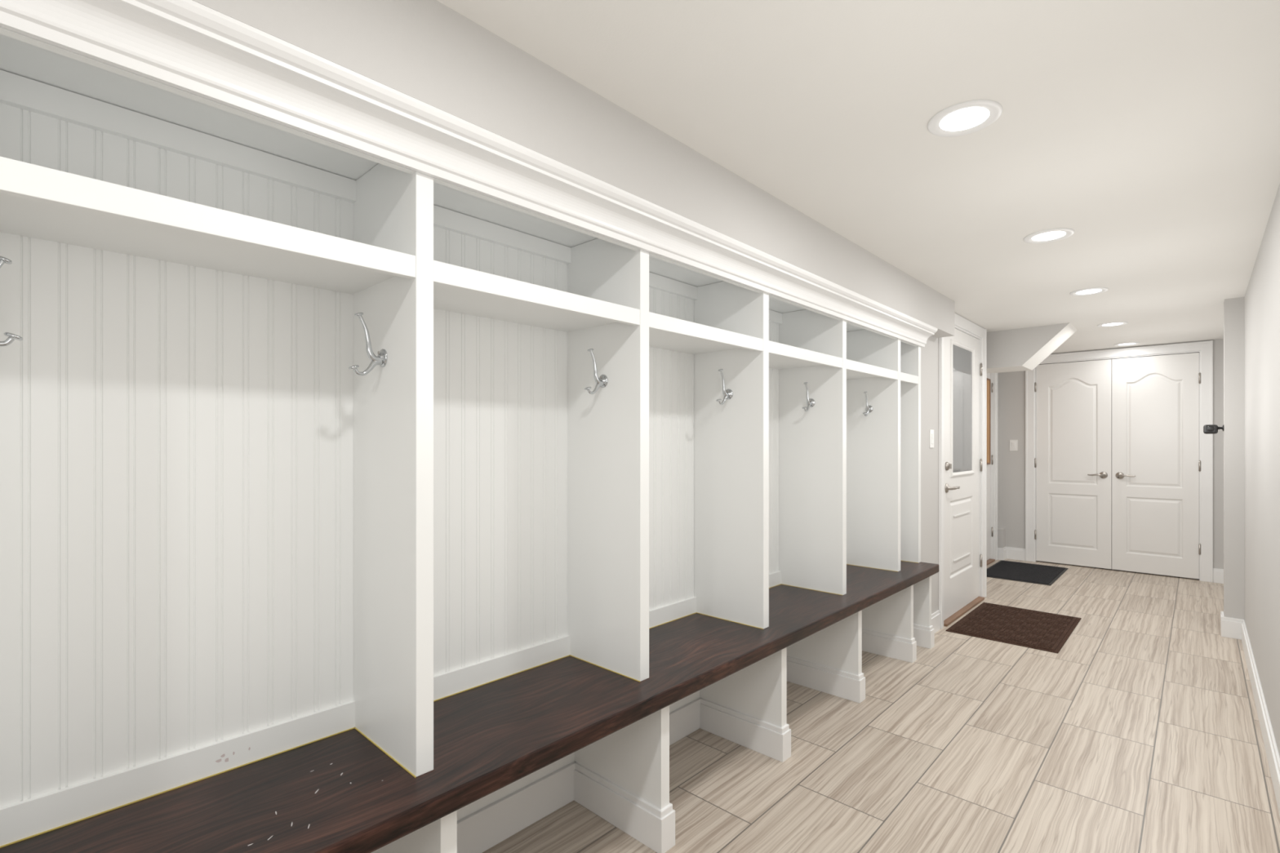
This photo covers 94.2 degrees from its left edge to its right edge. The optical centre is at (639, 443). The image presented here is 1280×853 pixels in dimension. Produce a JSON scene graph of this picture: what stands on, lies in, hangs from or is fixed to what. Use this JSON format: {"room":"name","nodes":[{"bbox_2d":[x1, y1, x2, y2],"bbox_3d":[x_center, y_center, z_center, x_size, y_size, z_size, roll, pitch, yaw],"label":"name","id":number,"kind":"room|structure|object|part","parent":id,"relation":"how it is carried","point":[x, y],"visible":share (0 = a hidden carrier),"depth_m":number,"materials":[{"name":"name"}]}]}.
{"room":"mudroom","nodes":[
{"label":"mudroom","id":0,"kind":"room"},
{"bbox_2d":[192,0,954,337],"bbox_3d":[-0.456,-0.801,1.505,0.439,0.221,6.770,0,0,43],"label":"wall","id":1,"kind":"structure","parent":0,"point":[427,51],"depth_m":1.44,"materials":[{"name":"grey paint"}]},
{"bbox_2d":[0,0,937,347],"bbox_3d":[-0.310,-0.638,1.402,0.085,0.104,6.040,0,0,43],"label":"trim","id":2,"kind":"structure","parent":1,"relation":"attached to","point":[189,46],"depth_m":1.18,"materials":[{"name":"white paint"}]},
{"bbox_2d":[436,0,1279,353],"bbox_3d":[1.101,-0.962,2.196,2.300,0.100,10.210,0,0,43],"label":"ceiling","id":3,"kind":"structure","parent":0,"point":[1148,131],"depth_m":1.71,"materials":[{"name":"paint"}]},
{"bbox_2d":[927,99,1002,137],"bbox_3d":[0.909,-0.908,1.670,0.186,0.007,0.186,0,0,43],"label":"recessed light","id":4,"kind":"object","parent":3,"relation":"in","point":[966,117],"visible":1,"depth_m":1.66,"materials":[{"name":"white paint"}]},
{"bbox_2d":[1023,227,1075,244],"bbox_3d":[1.792,-0.908,2.611,0.186,0.007,0.186,0,0,43],"label":"recessed light","id":5,"kind":"object","parent":3,"relation":"in","point":[1051,235],"visible":1,"depth_m":2.60,"materials":[{"name":"white paint"}]},
{"bbox_2d":[1069,287,1108,296],"bbox_3d":[2.689,-0.908,3.566,0.186,0.007,0.186,0,0,43],"label":"recessed light","id":6,"kind":"object","parent":3,"relation":"in","point":[1086,291],"visible":1,"depth_m":3.56,"materials":[{"name":"white paint"}]},
{"bbox_2d":[1097,321,1128,327],"bbox_3d":[3.606,-0.908,4.543,0.186,0.007,0.186,0,0,43],"label":"recessed light","id":7,"kind":"object","parent":3,"relation":"in","point":[1113,323],"visible":1,"depth_m":4.54,"materials":[{"name":"white paint"}]},
{"bbox_2d":[1114,342,1139,346],"bbox_3d":[4.455,-0.908,5.447,0.186,0.007,0.186,0,0,43],"label":"recessed light","id":8,"kind":"object","parent":3,"relation":"in","point":[1127,343],"visible":1,"depth_m":5.44,"materials":[{"name":"white paint"}]},
{"bbox_2d":[482,559,1279,852],"bbox_3d":[1.101,1.270,2.196,2.300,0.100,10.210,0,0,43],"label":"floor","id":9,"kind":"structure","parent":0,"point":[1142,734],"depth_m":2.30,"materials":[{"name":"tile"}]},
{"bbox_2d":[0,560,938,852],"bbox_3d":[-0.436,0.970,1.514,0.452,0.500,6.032,0,0,43],"label":"bench","id":10,"kind":"object","parent":9,"relation":"on","point":[511,752],"visible":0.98,"depth_m":1.73,"materials":[{"name":"brown wood"}]},
{"bbox_2d":[0,26,920,848],"bbox_3d":[-0.480,0.018,1.543,0.351,1.405,6.013,0,0,43],"label":"locker","id":11,"kind":"object","parent":10,"relation":"on","point":[226,544],"visible":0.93,"depth_m":1.39,"materials":[{"name":"white paint"}]},
{"bbox_2d":[0,255,22,346],"bbox_3d":[-1.028,-0.227,0.938,0.042,0.144,0.078,0,0,43],"label":"coat hook","id":12,"kind":"object","parent":11,"relation":"attached to","point":[10,340],"visible":1,"depth_m":0.95,"materials":[{"name":"silver metal"}]},
{"bbox_2d":[348,312,387,375],"bbox_3d":[-0.627,-0.227,1.366,0.042,0.144,0.078,0,0,43],"label":"coat hook","id":13,"kind":"object","parent":11,"relation":"attached to","point":[381,360],"visible":1,"depth_m":1.37,"materials":[{"name":"silver metal"}]},
{"bbox_3d":[-0.479,-0.675,1.542,0.350,0.019,6.013,0,0,43],"label":"panel","id":14,"kind":"part","parent":11,"relation":"part of","materials":[{"name":"white paint"}]},
{"bbox_2d":[584,348,608,394],"bbox_3d":[-0.144,-0.227,1.881,0.042,0.144,0.078,0,0,43],"label":"coat hook","id":15,"kind":"object","parent":11,"relation":"attached to","point":[602,381],"visible":1,"depth_m":1.88,"materials":[{"name":"silver metal"}]},
{"bbox_2d":[716,368,733,404],"bbox_3d":[0.334,-0.227,2.390,0.042,0.144,0.078,0,0,43],"label":"coat hook","id":16,"kind":"object","parent":11,"relation":"attached to","point":[728,393],"visible":1,"depth_m":2.39,"materials":[{"name":"silver metal"}]},
{"bbox_2d":[802,382,814,411],"bbox_3d":[0.817,-0.227,2.904,0.042,0.144,0.078,0,0,43],"label":"coat hook","id":17,"kind":"object","parent":11,"relation":"attached to","point":[811,402],"visible":1,"depth_m":2.90,"materials":[{"name":"silver metal"}]},
{"bbox_2d":[862,391,872,416],"bbox_3d":[1.304,-0.227,3.423,0.042,0.144,0.078,0,0,43],"label":"coat hook","id":18,"kind":"object","parent":11,"relation":"attached to","point":[868,408],"visible":1,"depth_m":3.42,"materials":[{"name":"silver metal"}]},
{"bbox_3d":[-0.443,1.157,1.522,0.411,0.125,6.032,0,0,43],"label":"support trim","id":19,"kind":"part","parent":10,"relation":"part of","materials":[{"name":"white paint"}]},
{"bbox_2d":[943,596,984,626],"bbox_3d":[2.322,1.211,4.351,0.130,0.018,0.954,0,0,43],"label":"threshold","id":20,"kind":"object","parent":9,"relation":"on","point":[956,615],"visible":0.45,"depth_m":4.27,"materials":[{"name":"brown wood"}]},
{"bbox_2d":[986,559,995,565],"bbox_3d":[3.330,1.211,5.885,0.120,0.018,0.916,0,0,43],"label":"threshold","id":21,"kind":"object","parent":9,"relation":"on","point":[989,561],"visible":0.24,"depth_m":6.08,"materials":[{"name":"brown wood"}]},
{"bbox_2d":[945,602,1081,653],"bbox_3d":[2.528,1.213,4.005,0.605,0.014,0.940,0,0,43],"label":"door mat","id":22,"kind":"object","parent":9,"relation":"on","point":[1035,629],"visible":1,"depth_m":3.91,"materials":[{"name":"brown carpet"}]},
{"bbox_2d":[986,560,1068,585],"bbox_3d":[3.636,1.214,5.646,0.575,0.011,0.950,0,0,43],"label":"door mat","id":23,"kind":"object","parent":9,"relation":"on","point":[1044,575],"visible":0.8,"depth_m":5.57,"materials":[{"name":"black rubber"}]},
{"bbox_2d":[920,333,1004,613],"bbox_3d":[0.499,0.154,2.796,0.600,2.132,9.960,0,0,43],"label":"wall","id":24,"kind":"structure","parent":0,"point":[930,353],"depth_m":3.81,"materials":[{"name":"grey paint"}]},
{"bbox_2d":[929,429,933,448],"bbox_3d":[1.872,-0.030,3.812,0.012,0.116,0.072,0,0,43],"label":"light switch","id":25,"kind":"object","parent":24,"relation":"attached to","point":[931,431],"visible":1,"depth_m":3.80,"materials":[{"name":"plastic"}]},
{"bbox_2d":[943,328,979,620],"bbox_3d":[2.333,0.193,4.340,0.050,2.015,0.950,0,0,43],"label":"door","id":26,"kind":"structure","parent":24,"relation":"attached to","point":[962,350],"depth_m":4.32,"materials":[{"name":"white paint"}]},
{"bbox_2d":[953,511,970,561],"bbox_3d":[2.350,0.671,4.338,0.007,0.327,0.400,0,0,43],"label":"beads","id":27,"kind":"object","parent":26,"relation":"attached to","point":[968,512],"visible":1,"depth_m":4.32,"materials":[{"name":"white paint"}]},
{"bbox_2d":[944,363,982,567],"bbox_3d":[2.396,0.170,4.345,0.062,1.602,0.880,0,0,43],"label":"hardware piece","id":28,"kind":"object","parent":26,"relation":"attached to","point":[948,465],"visible":1,"depth_m":4.06,"materials":[{"name":"silver metal"}]},
{"bbox_2d":[938,312,986,629],"bbox_3d":[2.325,0.155,4.361,0.121,2.130,1.131,0,0,43],"label":"trim","id":29,"kind":"structure","parent":24,"relation":"attached to","point":[961,323],"depth_m":4.68,"materials":[{"name":"white paint"}]},
{"bbox_2d":[931,546,1006,633],"bbox_3d":[2.722,1.157,5.030,0.228,0.125,3.426,0,0,39],"label":"baseboard","id":30,"kind":"structure","parent":24,"relation":"attached to","point":[1002,552],"depth_m":3.89,"materials":[{"name":"white paint"}]},
{"bbox_2d":[986,373,990,559],"bbox_3d":[3.328,0.193,5.887,0.036,2.015,0.910,0,0,43],"label":"slab","id":31,"kind":"object","parent":24,"relation":"attached to","point":[988,374],"visible":0.03,"depth_m":6.16,"materials":[{"name":"white paint"}]},
{"bbox_2d":[986,377,991,464],"bbox_3d":[3.356,-0.225,5.878,0.018,0.880,0.761,0,0,43],"label":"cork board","id":32,"kind":"object","parent":31,"relation":"attached to","point":[988,380],"visible":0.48,"depth_m":6.12,"materials":[{"name":"brown wood"}]},
{"bbox_2d":[991,382,993,537],"bbox_3d":[3.380,0.170,5.872,0.062,1.602,0.885,0,0,43],"label":"hardware piece","id":33,"kind":"object","parent":31,"relation":"attached to","point":[992,384],"visible":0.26,"depth_m":6.19,"materials":[{"name":"silver metal"}]},
{"bbox_2d":[990,373,997,560],"bbox_3d":[3.332,0.160,5.883,0.125,2.121,1.083,0,0,43],"label":"trim","id":34,"kind":"structure","parent":24,"relation":"attached to","point":[993,376],"depth_m":6.20,"materials":[{"name":"white paint"}]},
{"bbox_2d":[986,322,1077,373],"bbox_3d":[3.074,-0.763,4.933,0.850,0.297,0.400,0,0,43],"label":"wall","id":35,"kind":"structure","parent":0,"point":[1020,349],"depth_m":4.75,"materials":[{"name":"grey paint"}]},
{"bbox_2d":[998,338,1223,568],"bbox_3d":[4.469,0.154,5.866,1.927,2.132,0.150,0,0,43],"label":"wall","id":36,"kind":"structure","parent":0,"point":[1011,385],"depth_m":6.24,"materials":[{"name":"grey paint"}]},
{"bbox_2d":[1009,440,1017,450],"bbox_3d":[3.929,0.020,6.261,0.072,0.116,0.012,0,0,43],"label":"light switch","id":37,"kind":"object","parent":36,"relation":"attached to","point":[1013,443],"visible":1,"depth_m":6.26,"materials":[{"name":"plastic"}]},
{"bbox_2d":[1035,359,1111,568],"bbox_3d":[4.320,0.199,5.943,0.611,2.018,0.035,0,0,43],"label":"leaf","id":38,"kind":"object","parent":36,"relation":"attached to","point":[1073,400],"visible":0.98,"depth_m":5.93,"materials":[{"name":"white paint"}]},
{"bbox_2d":[1034,372,1200,555],"bbox_3d":[4.511,0.180,5.697,1.249,1.622,0.062,0,0,43],"label":"hardware piece","id":39,"kind":"object","parent":38,"relation":"attached to","point":[1119,475],"visible":1,"depth_m":5.68,"materials":[{"name":"silver metal"}]},
{"bbox_2d":[1005,546,1223,583],"bbox_3d":[4.489,1.157,5.734,1.690,0.125,0.014,0,0,43],"label":"baseboard","id":40,"kind":"structure","parent":36,"relation":"attached to","point":[1015,553],"depth_m":6.20,"materials":[{"name":"white paint"}]},
{"bbox_2d":[1025,340,1213,582],"bbox_3d":[4.544,0.159,5.731,1.403,2.123,0.103,0,0,43],"label":"trim","id":41,"kind":"structure","parent":36,"relation":"attached to","point":[1205,348],"depth_m":5.43,"materials":[{"name":"white paint"}]},
{"bbox_2d":[1111,352,1199,578],"bbox_3d":[4.769,0.199,5.522,0.611,2.018,0.035,0,0,43],"label":"leaf","id":42,"kind":"object","parent":36,"relation":"attached to","point":[1155,399],"visible":1,"depth_m":5.50,"materials":[{"name":"white paint"}]},
{"bbox_2d":[1223,183,1279,755],"bbox_3d":[1.785,0.154,1.554,0.239,2.132,10.210,0,0,43],"label":"wall","id":43,"kind":"structure","parent":0,"point":[1251,322],"depth_m":2.95,"materials":[{"name":"grey paint"}]},
{"bbox_2d":[1203,424,1224,434],"bbox_3d":[3.695,-0.091,3.834,0.096,0.059,0.060,0,0,43],"label":"security camera","id":44,"kind":"object","parent":43,"relation":"attached to","point":[1207,428],"visible":1,"depth_m":3.82,"materials":[{"name":"black plastic"}]},
{"bbox_2d":[1220,611,1279,815],"bbox_3d":[1.708,1.157,1.592,0.103,0.125,9.860,0,0,43],"label":"baseboard","id":45,"kind":"structure","parent":43,"relation":"attached to","point":[1232,628],"depth_m":2.65,"materials":[{"name":"white paint"}]}
]}

